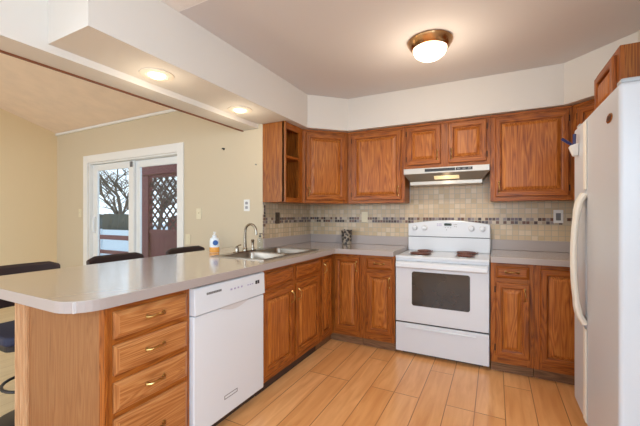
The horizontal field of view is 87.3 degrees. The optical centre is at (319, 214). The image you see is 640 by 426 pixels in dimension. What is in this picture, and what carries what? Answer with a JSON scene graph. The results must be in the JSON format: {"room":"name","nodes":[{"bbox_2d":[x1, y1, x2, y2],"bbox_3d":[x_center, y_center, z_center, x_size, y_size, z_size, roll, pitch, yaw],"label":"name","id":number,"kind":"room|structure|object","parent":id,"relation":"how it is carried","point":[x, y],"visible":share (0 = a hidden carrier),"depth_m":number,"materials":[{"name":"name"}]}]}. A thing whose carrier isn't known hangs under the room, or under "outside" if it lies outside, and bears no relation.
{"room":"kitchen","nodes":[
{"label":"kitchen","id":0,"kind":"room"},
{"bbox_2d":[0,306,14,416],"bbox_3d":[-3.763,1.282,1.934,3.450,0.060,5.570,0,0,28],"label":"floor","id":1,"kind":"structure","parent":0,"point":[7,360],"depth_m":2.67,"materials":[{"name":"laminate"}]},
{"bbox_2d":[0,261,59,425],"bbox_3d":[-1.770,0.785,2.067,0.450,0.933,0.444,0,0,28],"label":"counter stool","id":2,"kind":"object","parent":1,"relation":"on","point":[7,329],"visible":0.22,"depth_m":2.05,"materials":[{"name":"brown leather"}]},
{"bbox_2d":[86,252,143,264],"bbox_3d":[-1.481,0.785,2.621,0.450,0.933,0.444,0,0,28],"label":"counter stool","id":3,"kind":"object","parent":1,"relation":"on","point":[132,255],"visible":0.08,"depth_m":2.69,"materials":[{"name":"black leather"}]},
{"bbox_2d":[166,245,204,254],"bbox_3d":[-1.165,0.785,3.229,0.450,0.933,0.444,0,0,28],"label":"counter stool","id":4,"kind":"object","parent":1,"relation":"on","point":[178,250],"visible":0.1,"depth_m":3.30,"materials":[{"name":"black metal"}]},
{"bbox_2d":[0,108,56,308],"bbox_3d":[-5.236,-0.862,2.702,0.127,4.228,5.570,0,0,28],"label":"wall","id":5,"kind":"structure","parent":0,"point":[28,150],"depth_m":4.71,"materials":[{"name":"beige paint"}]},
{"bbox_2d":[0,53,170,132],"bbox_3d":[-3.648,-2.088,1.874,3.710,1.835,5.570,0,0,28],"label":"ceiling","id":6,"kind":"structure","parent":0,"point":[54,101],"depth_m":3.95,"materials":[{"name":"beige paint"}]},
{"bbox_2d":[0,0,257,130],"bbox_3d":[-1.946,-1.924,0.916,0.185,2.163,5.446,0,0,28],"label":"wall header","id":7,"kind":"structure","parent":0,"point":[23,23],"depth_m":1.84,"materials":[{"name":"white paint"}]},
{"bbox_2d":[0,50,243,131],"bbox_3d":[-2.036,-0.841,0.962,0.016,0.014,5.445,0,0,28],"label":"trim","id":8,"kind":"structure","parent":7,"relation":"attached to","point":[1,51],"depth_m":2.17,"materials":[{"name":"brown"}]},
{"bbox_2d":[57,111,262,267],"bbox_3d":[-2.282,-0.048,4.233,3.950,2.600,0.123,0,0,28],"label":"wall","id":9,"kind":"structure","parent":0,"point":[218,181],"depth_m":3.69,"materials":[{"name":"beige paint"}]},
{"bbox_2d":[55,109,176,135],"bbox_3d":[-2.374,-1.195,4.199,3.558,0.030,0.021,0,0,28],"label":"trim","id":10,"kind":"structure","parent":9,"relation":"attached to","point":[168,110],"depth_m":4.29,"materials":[{"name":"white paint"}]},
{"bbox_2d":[83,142,183,264],"bbox_3d":[-2.389,0.220,4.276,2.000,2.065,0.136,0,0,28],"label":"door","id":11,"kind":"structure","parent":9,"relation":"in","point":[135,165],"depth_m":4.28,"materials":[{"name":"white paint"}]},
{"bbox_2d":[185,234,189,244],"bbox_3d":[-1.475,0.277,3.737,0.072,0.116,0.008,0,0,28],"label":"wall outlet","id":12,"kind":"object","parent":9,"relation":"attached to","point":[187,236],"visible":1,"depth_m":3.73,"materials":[{"name":"beige plastic"}]},
{"bbox_2d":[196,208,200,218],"bbox_3d":[-1.326,-0.010,3.655,0.072,0.116,0.014,0,0,28],"label":"light switch","id":13,"kind":"object","parent":9,"relation":"attached to","point":[198,210],"visible":1,"depth_m":3.66,"materials":[{"name":"beige plastic"}]},
{"bbox_2d":[244,199,249,210],"bbox_3d":[-0.733,-0.093,3.349,0.072,0.116,0.008,0,0,28],"label":"wall outlet","id":14,"kind":"object","parent":9,"relation":"attached to","point":[247,201],"visible":1,"depth_m":3.34,"materials":[{"name":"white plastic"}]},
{"bbox_2d":[263,121,301,202],"bbox_3d":[-0.361,-0.501,3.354,0.266,0.762,0.342,0,0,28],"label":"upper cabinet","id":15,"kind":"object","parent":9,"relation":"attached to","point":[282,140],"visible":1,"depth_m":3.24,"materials":[{"name":"brown wood"}]},
{"bbox_2d":[48,0,639,132],"bbox_3d":[0.242,-1.052,1.440,3.208,0.335,4.399,0,0,28],"label":"soffit","id":16,"kind":"structure","parent":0,"point":[125,36],"depth_m":2.57,"materials":[{"name":"white paint"}]},
{"bbox_2d":[139,68,173,81],"bbox_3d":[-1.030,-0.872,2.118,0.204,0.024,0.204,0,0,28],"label":"recessed light","id":17,"kind":"object","parent":16,"relation":"in","point":[155,74],"visible":1,"depth_m":2.09,"materials":[{"name":"beige glass"}]},
{"bbox_2d":[228,106,251,113],"bbox_3d":[-0.674,-0.872,2.826,0.204,0.024,0.204,0,0,28],"label":"recessed light","id":18,"kind":"object","parent":16,"relation":"in","point":[234,109],"visible":1,"depth_m":2.80,"materials":[{"name":"beige glass"}]},
{"bbox_2d":[161,0,639,98],"bbox_3d":[-0.130,-1.271,0.574,3.350,0.100,6.520,0,0,28],"label":"ceiling","id":19,"kind":"structure","parent":0,"point":[345,49],"depth_m":2.27,"materials":[{"name":"white paint"}]},
{"bbox_2d":[407,29,452,61],"bbox_3d":[0.773,-1.153,2.359,0.308,0.136,0.308,0,0,28],"label":"ceiling light","id":20,"kind":"object","parent":19,"relation":"attached to","point":[429,45],"visible":1,"depth_m":2.27,"materials":[{"name":"gold metal"}]},
{"bbox_2d":[216,339,587,425],"bbox_3d":[-0.317,1.282,0.660,3.760,0.060,6.500,0,0,28],"label":"floor","id":21,"kind":"structure","parent":0,"point":[341,383],"depth_m":2.31,"materials":[{"name":"brown wood"}]},
{"bbox_2d":[15,303,106,425],"bbox_3d":[-0.781,0.815,2.322,0.739,0.875,1.839,0,0,28],"label":"cabinet end panel","id":22,"kind":"object","parent":21,"relation":"on","point":[61,359],"visible":0.43,"depth_m":1.51,"materials":[{"name":"brown wood"}]},
{"bbox_2d":[107,289,188,425],"bbox_3d":[-1.007,0.815,1.680,0.611,0.875,0.426,0,0,28],"label":"base cabinet","id":23,"kind":"object","parent":21,"relation":"on","point":[148,339],"visible":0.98,"depth_m":1.53,"materials":[{"name":"brown wood"}]},
{"bbox_2d":[189,272,264,425],"bbox_3d":[-0.770,0.818,2.136,0.590,0.868,0.596,0,0,28],"label":"dishwasher","id":24,"kind":"object","parent":21,"relation":"on","point":[226,316],"visible":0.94,"depth_m":1.93,"materials":[{"name":"white plastic"}]},
{"bbox_2d":[254,257,319,395],"bbox_3d":[-0.428,0.815,2.792,0.610,0.875,0.872,0,0,28],"label":"base cabinet","id":25,"kind":"object","parent":21,"relation":"on","point":[291,297],"visible":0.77,"depth_m":2.59,"materials":[{"name":"brown wood"}]},
{"bbox_2d":[316,254,362,349],"bbox_3d":[0.078,0.815,3.498,0.854,0.875,0.844,0,0,28],"label":"base cabinet","id":26,"kind":"object","parent":21,"relation":"on","point":[340,274],"visible":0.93,"depth_m":3.21,"materials":[{"name":"brown wood"}]},
{"bbox_2d":[362,255,395,350],"bbox_3d":[0.653,0.815,3.329,0.318,0.875,0.611,0,0,28],"label":"base cabinet","id":27,"kind":"object","parent":21,"relation":"on","point":[378,272],"visible":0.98,"depth_m":3.08,"materials":[{"name":"brown wood"}]},
{"bbox_2d":[0,234,408,313],"bbox_3d":[-0.433,0.305,2.624,1.588,0.142,2.924,0,0,28],"label":"countertop","id":28,"kind":"structure","parent":27,"relation":"on","point":[101,286],"depth_m":1.85,"materials":[{"name":"beige laminate"}]},
{"bbox_2d":[209,232,218,252],"bbox_3d":[-0.920,0.239,2.925,0.084,0.180,0.089,0,0,-27],"label":"soap bottle","id":29,"kind":"object","parent":28,"relation":"on","point":[214,241],"visible":1,"depth_m":2.89,"materials":[{"name":"white plastic"}]},
{"bbox_2d":[233,223,257,252],"bbox_3d":[-0.609,0.199,2.916,0.158,0.250,0.260,0,0,28],"label":"faucet","id":30,"kind":"object","parent":28,"relation":"on","point":[249,224],"visible":1,"depth_m":2.93,"materials":[{"name":"silver metal"}]},
{"bbox_2d":[210,247,318,260],"bbox_3d":[-0.436,0.409,2.883,0.520,0.170,0.840,0,0,28],"label":"sink","id":31,"kind":"object","parent":28,"relation":"in","point":[262,254],"visible":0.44,"depth_m":2.89,"materials":[{"name":"silver metal"}]},
{"bbox_2d":[341,229,351,243],"bbox_3d":[0.300,0.248,3.767,0.128,0.164,0.128,0,0,28],"label":"utensil cup","id":32,"kind":"object","parent":28,"relation":"on","point":[346,234],"visible":0.98,"depth_m":3.72,"materials":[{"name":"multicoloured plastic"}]},
{"bbox_2d":[396,220,489,366],"bbox_3d":[1.139,0.654,3.085,0.760,1.196,0.610,0,0,28],"label":"range","id":33,"kind":"object","parent":21,"relation":"on","point":[443,277],"visible":1,"depth_m":2.89,"materials":[{"name":"white metal"}]},
{"bbox_2d":[408,251,431,255],"bbox_3d":[0.923,0.357,3.093,0.210,0.017,0.210,0,0,28],"label":"burner","id":34,"kind":"object","parent":33,"relation":"on","point":[415,253],"depth_m":3.04,"materials":[{"name":"brown metal"}]},
{"bbox_2d":[417,249,433,252],"bbox_3d":[1.032,0.357,3.301,0.170,0.017,0.170,0,0,28],"label":"burner","id":35,"kind":"object","parent":33,"relation":"on","point":[423,250],"depth_m":3.26,"materials":[{"name":"brown metal"}]},
{"bbox_2d":[396,250,489,262],"bbox_3d":[1.147,0.378,3.100,0.760,0.024,0.560,0,0,28],"label":"cooktop","id":36,"kind":"object","parent":33,"relation":"in","point":[431,256],"depth_m":2.97,"materials":[{"name":"white metal"}]},
{"bbox_2d":[455,254,474,257],"bbox_3d":[1.260,0.357,2.917,0.170,0.017,0.170,0,0,28],"label":"burner","id":37,"kind":"object","parent":33,"relation":"on","point":[457,255],"depth_m":2.86,"materials":[{"name":"brown metal"}]},
{"bbox_2d":[455,251,478,254],"bbox_3d":[1.369,0.357,3.125,0.210,0.017,0.210,0,0,28],"label":"burner","id":38,"kind":"object","parent":33,"relation":"on","point":[456,252],"depth_m":3.09,"materials":[{"name":"brown metal"}]},
{"bbox_2d":[491,263,533,376],"bbox_3d":[1.608,0.815,2.831,0.292,0.875,0.611,0,0,28],"label":"base cabinet","id":39,"kind":"object","parent":21,"relation":"on","point":[512,285],"visible":0.98,"depth_m":2.59,"materials":[{"name":"brown wood"}]},
{"bbox_2d":[534,265,574,384],"bbox_3d":[2.131,0.815,2.558,0.885,0.875,0.610,0,0,28],"label":"base cabinet","id":40,"kind":"object","parent":21,"relation":"on","point":[554,315],"visible":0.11,"depth_m":2.47,"materials":[{"name":"brown wood"}]},
{"bbox_2d":[491,239,569,266],"bbox_3d":[2.008,0.305,2.639,1.180,0.142,0.639,0,0,28],"label":"countertop","id":41,"kind":"structure","parent":40,"relation":"on","point":[527,252],"depth_m":2.91,"materials":[{"name":"beige laminate"}]},
{"bbox_2d":[570,76,639,425],"bbox_3d":[1.680,0.348,1.589,0.760,1.807,0.872,0,0,28],"label":"refrigerator","id":42,"kind":"object","parent":21,"relation":"on","point":[605,227],"visible":1,"depth_m":1.46,"materials":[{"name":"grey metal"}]},
{"bbox_2d":[561,134,578,156],"bbox_3d":[1.517,-0.418,2.038,0.081,0.130,0.067,0,0,28],"label":"holder","id":43,"kind":"object","parent":42,"relation":"attached to","point":[574,148],"visible":1,"depth_m":2.01,"materials":[{"name":"white"}]},
{"bbox_2d":[568,143,578,156],"bbox_3d":[1.532,-0.390,2.025,0.043,0.074,0.059,0,0,28],"label":"cup","id":44,"kind":"object","parent":43,"relation":"on","point":[574,148],"depth_m":2.00,"materials":[{"name":"white"}]},
{"bbox_2d":[490,252,490,345],"bbox_3d":[1.319,-0.058,3.428,3.420,2.620,0.120,0,0,28],"label":"wall","id":45,"kind":"structure","parent":0,"point":[490,252],"depth_m":3.20,"materials":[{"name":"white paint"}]},
{"bbox_2d":[288,129,347,204],"bbox_3d":[0.008,-0.501,3.700,0.601,0.762,0.607,0,0,28],"label":"upper cabinet","id":46,"kind":"object","parent":45,"relation":"attached to","point":[324,153],"visible":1,"depth_m":3.51,"materials":[{"name":"brown wood"}]},
{"bbox_2d":[348,126,409,203],"bbox_3d":[0.612,-0.501,3.549,0.608,0.762,0.275,0,0,28],"label":"upper cabinet","id":47,"kind":"object","parent":45,"relation":"attached to","point":[376,157],"visible":1,"depth_m":3.44,"materials":[{"name":"brown wood"}]},
{"bbox_2d":[311,174,574,251],"bbox_3d":[1.280,-0.048,3.376,3.141,0.800,0.008,0,0,28],"label":"tiled wall","id":48,"kind":"structure","parent":45,"relation":"attached to","point":[461,200],"depth_m":3.35,"materials":[{"name":"beige tile"}]},
{"bbox_2d":[362,212,367,221],"bbox_3d":[0.502,0.027,3.771,0.072,0.116,0.008,0,0,28],"label":"wall outlet","id":49,"kind":"object","parent":48,"relation":"attached to","point":[364,214],"visible":1,"depth_m":3.77,"materials":[{"name":"beige plastic"}]},
{"bbox_2d":[311,217,571,224],"bbox_3d":[1.280,0.059,3.375,3.141,0.061,0.008,0,0,28],"label":"trim","id":50,"kind":"structure","parent":48,"relation":"attached to","point":[540,221],"depth_m":3.37,"materials":[{"name":"tile"}]},
{"bbox_2d":[553,210,562,222],"bbox_3d":[2.092,0.017,2.942,0.072,0.116,0.008,0,0,28],"label":"wall outlet","id":51,"kind":"object","parent":48,"relation":"attached to","point":[557,214],"visible":1,"depth_m":2.94,"materials":[{"name":"white plastic"}]},
{"bbox_2d":[556,213,560,219],"bbox_3d":[2.091,0.019,2.939,0.036,0.064,0.002,0,0,28],"label":"socket","id":52,"kind":"object","parent":51,"relation":"attached to","point":[558,215],"depth_m":2.94,"materials":[{"name":"grey plastic"}]},
{"bbox_2d":[405,115,489,168],"bbox_3d":[1.218,-0.665,3.233,0.755,0.434,0.275,0,0,28],"label":"upper cabinet","id":53,"kind":"object","parent":45,"relation":"attached to","point":[466,141],"visible":0.98,"depth_m":3.13,"materials":[{"name":"brown wood"}]},
{"bbox_2d":[404,164,489,186],"bbox_3d":[1.218,-0.366,3.234,0.752,0.156,0.296,0,0,28],"label":"range hood","id":54,"kind":"object","parent":53,"relation":"attached to","point":[467,174],"visible":0.96,"depth_m":3.14,"materials":[{"name":"silver metal"}]},
{"bbox_2d":[456,166,472,169],"bbox_3d":[1.302,-0.419,3.029,0.140,0.026,0.004,0,0,28],"label":"switch plate","id":55,"kind":"object","parent":54,"relation":"attached to","point":[457,167],"depth_m":3.03,"materials":[{"name":"black plastic"}]},
{"bbox_2d":[490,105,572,201],"bbox_3d":[1.817,-0.501,2.921,0.592,0.762,0.275,0,0,28],"label":"upper cabinet","id":56,"kind":"object","parent":45,"relation":"attached to","point":[530,161],"visible":1,"depth_m":2.82,"materials":[{"name":"brown wood"}]},
{"bbox_2d":[568,99,593,200],"bbox_3d":[2.287,-0.501,2.536,0.593,0.762,0.564,0,0,28],"label":"upper cabinet","id":57,"kind":"object","parent":45,"relation":"attached to","point":[582,111],"visible":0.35,"depth_m":2.64,"materials":[{"name":"brown wood"}]},
{"bbox_3d":[-3.616,1.367,6.269,7.800,0.030,2.193,0,0,28],"label":"deck","id":58,"kind":"object","parent":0,"visible":0},
{"bbox_2d":[99,225,128,255],"bbox_3d":[-4.158,0.792,6.917,1.680,1.120,0.100,0,0,28],"label":"deck railing","id":59,"kind":"object","parent":58,"relation":"on","point":[109,237],"visible":0.13,"depth_m":6.98,"materials":[{"name":"red paint"}]},
{"bbox_2d":[142,164,176,257],"bbox_3d":[-2.496,0.192,6.027,2.090,2.320,0.180,0,0,28],"label":"lattice screen","id":60,"kind":"object","parent":58,"relation":"on","point":[155,242],"visible":0.36,"depth_m":6.29,"materials":[{"name":"red paint"}]},
{"bbox_3d":[-0.364,-0.058,3.770,0.120,2.620,0.830,0,0,28],"label":"wall","id":61,"kind":"structure","parent":0,"visible":0},
{"bbox_2d":[266,202,310,237],"bbox_3d":[-0.329,0.056,3.697,0.008,0.358,0.909,0,0,28],"label":"tiled wall","id":62,"kind":"structure","parent":61,"relation":"attached to","point":[273,230],"depth_m":3.64,"materials":[{"name":"beige tile"}]},
{"bbox_2d":[275,212,279,223],"bbox_3d":[-0.437,0.035,3.470,0.008,0.116,0.072,0,0,28],"label":"wall outlet","id":63,"kind":"object","parent":62,"relation":"attached to","point":[277,214],"visible":1,"depth_m":3.46,"materials":[{"name":"brown plastic"}]},
{"bbox_2d":[263,202,310,238],"bbox_3d":[-0.336,0.056,3.683,0.008,0.358,0.941,0,0,28],"label":"trim","id":64,"kind":"structure","parent":62,"relation":"attached to","point":[266,220],"depth_m":3.52,"materials":[{"name":"tile"}]},
{"bbox_3d":[-9.248,1.977,42.822,68.000,0.050,59.800,0,0,28],"label":"ground","id":65,"kind":"structure","parent":0,"visible":0},
{"bbox_2d":[99,168,128,213],"bbox_3d":[-13.805,-1.705,21.435,4.678,7.323,4.849,0,0,28],"label":"bare tree","id":66,"kind":"object","parent":65,"relation":"on","point":[106,182],"visible":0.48,"depth_m":21.38,"materials":[{"name":"grey plant"}]},
{"bbox_2d":[99,213,128,229],"bbox_3d":[-11.475,0.944,17.367,7.600,2.017,0.798,0,0,28],"label":"hedge","id":67,"kind":"object","parent":65,"relation":"on","point":[109,221],"visible":0.15,"depth_m":16.29,"materials":[{"name":"green plant"}]},
{"bbox_2d":[100,229,128,255],"bbox_3d":[-8.226,1.287,13.973,8.500,1.330,0.110,0,0,28],"label":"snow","id":68,"kind":"structure","parent":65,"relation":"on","point":[105,244],"depth_m":14.24,"materials":[{"name":"white snow"}]},
{"bbox_2d":[109,169,176,229],"bbox_3d":[-9.200,-0.891,18.597,4.854,5.714,4.993,0,0,28],"label":"bare tree","id":69,"kind":"object","parent":65,"relation":"on","point":[163,187],"visible":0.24,"depth_m":18.60,"materials":[{"name":"grey plant"}]},
{"bbox_2d":[166,215,176,229],"bbox_3d":[-6.250,0.952,16.896,2.200,2.000,2.100,0,0,28],"label":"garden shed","id":70,"kind":"object","parent":65,"relation":"on","point":[172,219],"visible":0.04,"depth_m":16.38,"materials":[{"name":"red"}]},
{"bbox_3d":[1.265,-0.058,-0.221,0.140,2.620,6.400,0,0,28],"label":"wall","id":71,"kind":"structure","parent":0,"visible":0},
{"bbox_2d":[594,42,639,110],"bbox_3d":[1.901,-0.730,1.822,0.570,0.304,0.448,0,0,28],"label":"upper cabinet","id":72,"kind":"object","parent":71,"relation":"attached to","point":[625,62],"visible":0.62,"depth_m":1.80,"materials":[{"name":"brown wood"}]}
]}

